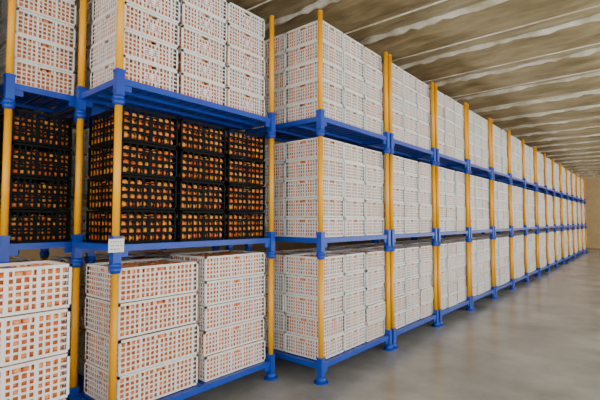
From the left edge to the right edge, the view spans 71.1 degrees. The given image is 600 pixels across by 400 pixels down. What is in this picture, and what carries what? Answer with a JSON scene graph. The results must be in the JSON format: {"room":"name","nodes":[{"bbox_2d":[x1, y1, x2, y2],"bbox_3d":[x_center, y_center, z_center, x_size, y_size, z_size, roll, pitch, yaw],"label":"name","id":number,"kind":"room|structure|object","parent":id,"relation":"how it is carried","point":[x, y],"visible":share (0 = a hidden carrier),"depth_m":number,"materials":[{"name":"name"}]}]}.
{"room":"warehouse","nodes":[
{"label":"warehouse","id":0,"kind":"room"},
{"bbox_2d":[17,107,489,260],"bbox_3d":[2.329,0.224,16.943,0.100,4.850,39.000,-2,-4,40],"label":"wall","id":1,"kind":"structure","parent":0,"point":[279,246],"depth_m":12.40,"materials":[{"name":"beige paint"}]},
{"bbox_2d":[75,0,599,177],"bbox_3d":[7.745,-2.412,12.557,14.000,0.324,39.000,-2,-4,40],"label":"ceiling","id":2,"kind":"structure","parent":0,"point":[346,16],"depth_m":7.17,"materials":[{"name":"wood"}]},
{"bbox_2d":[89,0,599,177],"bbox_3d":[9.473,-2.224,14.625,13.900,0.206,34.169,-2,-4,40],"label":"beams","id":3,"kind":"structure","parent":2,"relation":"attached to","point":[320,4],"depth_m":7.90,"materials":[{"name":"white metal"}]},
{"bbox_2d":[79,248,599,399],"bbox_3d":[7.745,2.470,12.312,14.000,0.100,39.000,-2,-4,40],"label":"floor","id":4,"kind":"structure","parent":0,"point":[540,339],"depth_m":5.47,"materials":[{"name":"concrete"}]},
{"bbox_2d":[0,0,84,399],"bbox_3d":[-3.022,-0.104,4.410,1.940,4.250,0.760,-2,-4,40],"label":"rack","id":5,"kind":"object","parent":4,"relation":"on","point":[37,43],"visible":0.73,"depth_m":3.88,"materials":[{"name":"blue paint"}]},
{"bbox_2d":[0,260,71,399],"bbox_3d":[-2.116,1.175,2.537,0.428,1.503,1.199,-2,-4,40],"label":"crates","id":6,"kind":"object","parent":5,"relation":"on","point":[33,358],"visible":1,"depth_m":2.73,"materials":[{"name":"beige plastic"}]},
{"bbox_2d":[39,0,219,399],"bbox_3d":[-2.041,-0.065,5.199,1.360,4.250,1.740,-2,-4,40],"label":"rack","id":7,"kind":"object","parent":4,"relation":"on","point":[91,257],"visible":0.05,"depth_m":4.55,"materials":[{"name":"blue paint"}]},
{"bbox_2d":[68,0,277,399],"bbox_3d":[-1.213,-0.103,4.444,0.900,4.250,2.020,-2,-4,40],"label":"rack","id":8,"kind":"object","parent":4,"relation":"on","point":[187,325],"visible":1,"depth_m":4.03,"materials":[{"name":"blue paint"}]},
{"bbox_2d":[244,10,394,385],"bbox_3d":[0.280,-0.036,5.776,1.360,4.250,1.740,-2,-4,40],"label":"rack","id":9,"kind":"object","parent":4,"relation":"on","point":[328,303],"visible":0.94,"depth_m":5.23,"materials":[{"name":"blue paint"}]},
{"bbox_2d":[325,54,440,348],"bbox_3d":[1.367,0.030,7.082,1.360,4.250,1.740,-2,-4,40],"label":"rack","id":10,"kind":"object","parent":4,"relation":"on","point":[411,212],"visible":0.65,"depth_m":6.71,"materials":[{"name":"blue paint"}]},
{"bbox_2d":[376,83,473,325],"bbox_3d":[2.462,0.095,8.380,1.360,4.250,1.740,-2,-4,40],"label":"rack","id":11,"kind":"object","parent":4,"relation":"on","point":[449,119],"visible":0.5,"depth_m":8.03,"materials":[{"name":"blue paint"}]},
{"bbox_2d":[415,104,496,309],"bbox_3d":[3.550,0.160,9.685,1.360,4.250,1.740,-2,-4,40],"label":"rack","id":12,"kind":"object","parent":4,"relation":"on","point":[478,136],"visible":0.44,"depth_m":9.37,"materials":[{"name":"blue paint"}]},
{"bbox_2d":[444,119,515,297],"bbox_3d":[4.644,0.225,10.985,1.360,4.250,1.740,-2,-4,40],"label":"rack","id":13,"kind":"object","parent":4,"relation":"on","point":[500,139],"visible":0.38,"depth_m":10.71,"materials":[{"name":"blue paint"}]},
{"bbox_2d":[472,131,528,288],"bbox_3d":[5.732,0.291,12.289,1.360,4.250,1.740,-2,-4,40],"label":"rack","id":14,"kind":"object","parent":4,"relation":"on","point":[517,160],"visible":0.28,"depth_m":12.04,"materials":[{"name":"blue paint"}]},
{"bbox_2d":[485,144,540,281],"bbox_3d":[6.808,0.357,13.604,1.360,4.250,1.740,-2,-4,40],"label":"rack","id":15,"kind":"object","parent":4,"relation":"on","point":[530,174],"visible":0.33,"depth_m":13.46,"materials":[{"name":"blue paint"}]},
{"bbox_2d":[499,147,550,275],"bbox_3d":[7.909,0.421,14.898,1.360,4.250,1.740,-2,-4,40],"label":"rack","id":16,"kind":"object","parent":4,"relation":"on","point":[540,165],"visible":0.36,"depth_m":14.65,"materials":[{"name":"blue paint"}]},
{"bbox_2d":[520,156,557,269],"bbox_3d":[8.986,0.487,16.211,1.360,4.250,1.740,-2,-4,40],"label":"rack","id":17,"kind":"object","parent":4,"relation":"on","point":[549,165],"visible":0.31,"depth_m":16.10,"materials":[{"name":"blue paint"}]},
{"bbox_2d":[522,161,564,265],"bbox_3d":[10.071,0.553,17.518,1.360,4.250,1.740,-2,-4,40],"label":"rack","id":18,"kind":"object","parent":4,"relation":"on","point":[557,168],"visible":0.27,"depth_m":17.42,"materials":[{"name":"blue paint"}]},
{"bbox_2d":[531,164,570,263],"bbox_3d":[11.174,0.618,18.810,1.360,4.250,1.740,-2,-4,40],"label":"rack","id":19,"kind":"object","parent":4,"relation":"on","point":[564,180],"visible":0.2,"depth_m":18.67,"materials":[{"name":"blue paint"}]},
{"bbox_2d":[544,169,575,260],"bbox_3d":[12.249,0.683,20.126,1.360,4.250,1.740,-2,-4,40],"label":"rack","id":20,"kind":"object","parent":4,"relation":"on","point":[570,189],"visible":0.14,"depth_m":20.18,"materials":[{"name":"blue paint"}]},
{"bbox_2d":[550,171,579,257],"bbox_3d":[13.342,0.749,21.426,1.360,4.250,1.740,-2,-4,40],"label":"rack","id":21,"kind":"object","parent":4,"relation":"on","point":[575,194],"visible":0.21,"depth_m":21.31,"materials":[{"name":"blue paint"}]},
{"bbox_2d":[552,175,583,253],"bbox_3d":[14.427,0.814,22.733,1.360,4.250,1.740,-2,-4,40],"label":"rack","id":22,"kind":"object","parent":4,"relation":"on","point":[581,249],"visible":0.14,"depth_m":22.74,"materials":[{"name":"blue paint"}]},
{"bbox_2d":[558,179,587,253],"bbox_3d":[15.519,0.879,24.035,1.360,4.250,1.740,-2,-4,40],"label":"rack","id":23,"kind":"object","parent":4,"relation":"on","point":[582,184],"visible":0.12,"depth_m":24.06,"materials":[{"name":"blue paint"}]},
{"bbox_2d":[501,176,599,247],"bbox_3d":[20.259,0.750,27.437,14.000,4.850,0.100,-2,-4,40],"label":"wall","id":24,"kind":"structure","parent":0,"point":[592,184],"depth_m":28.01,"materials":[{"name":"beige paint"}]}
]}

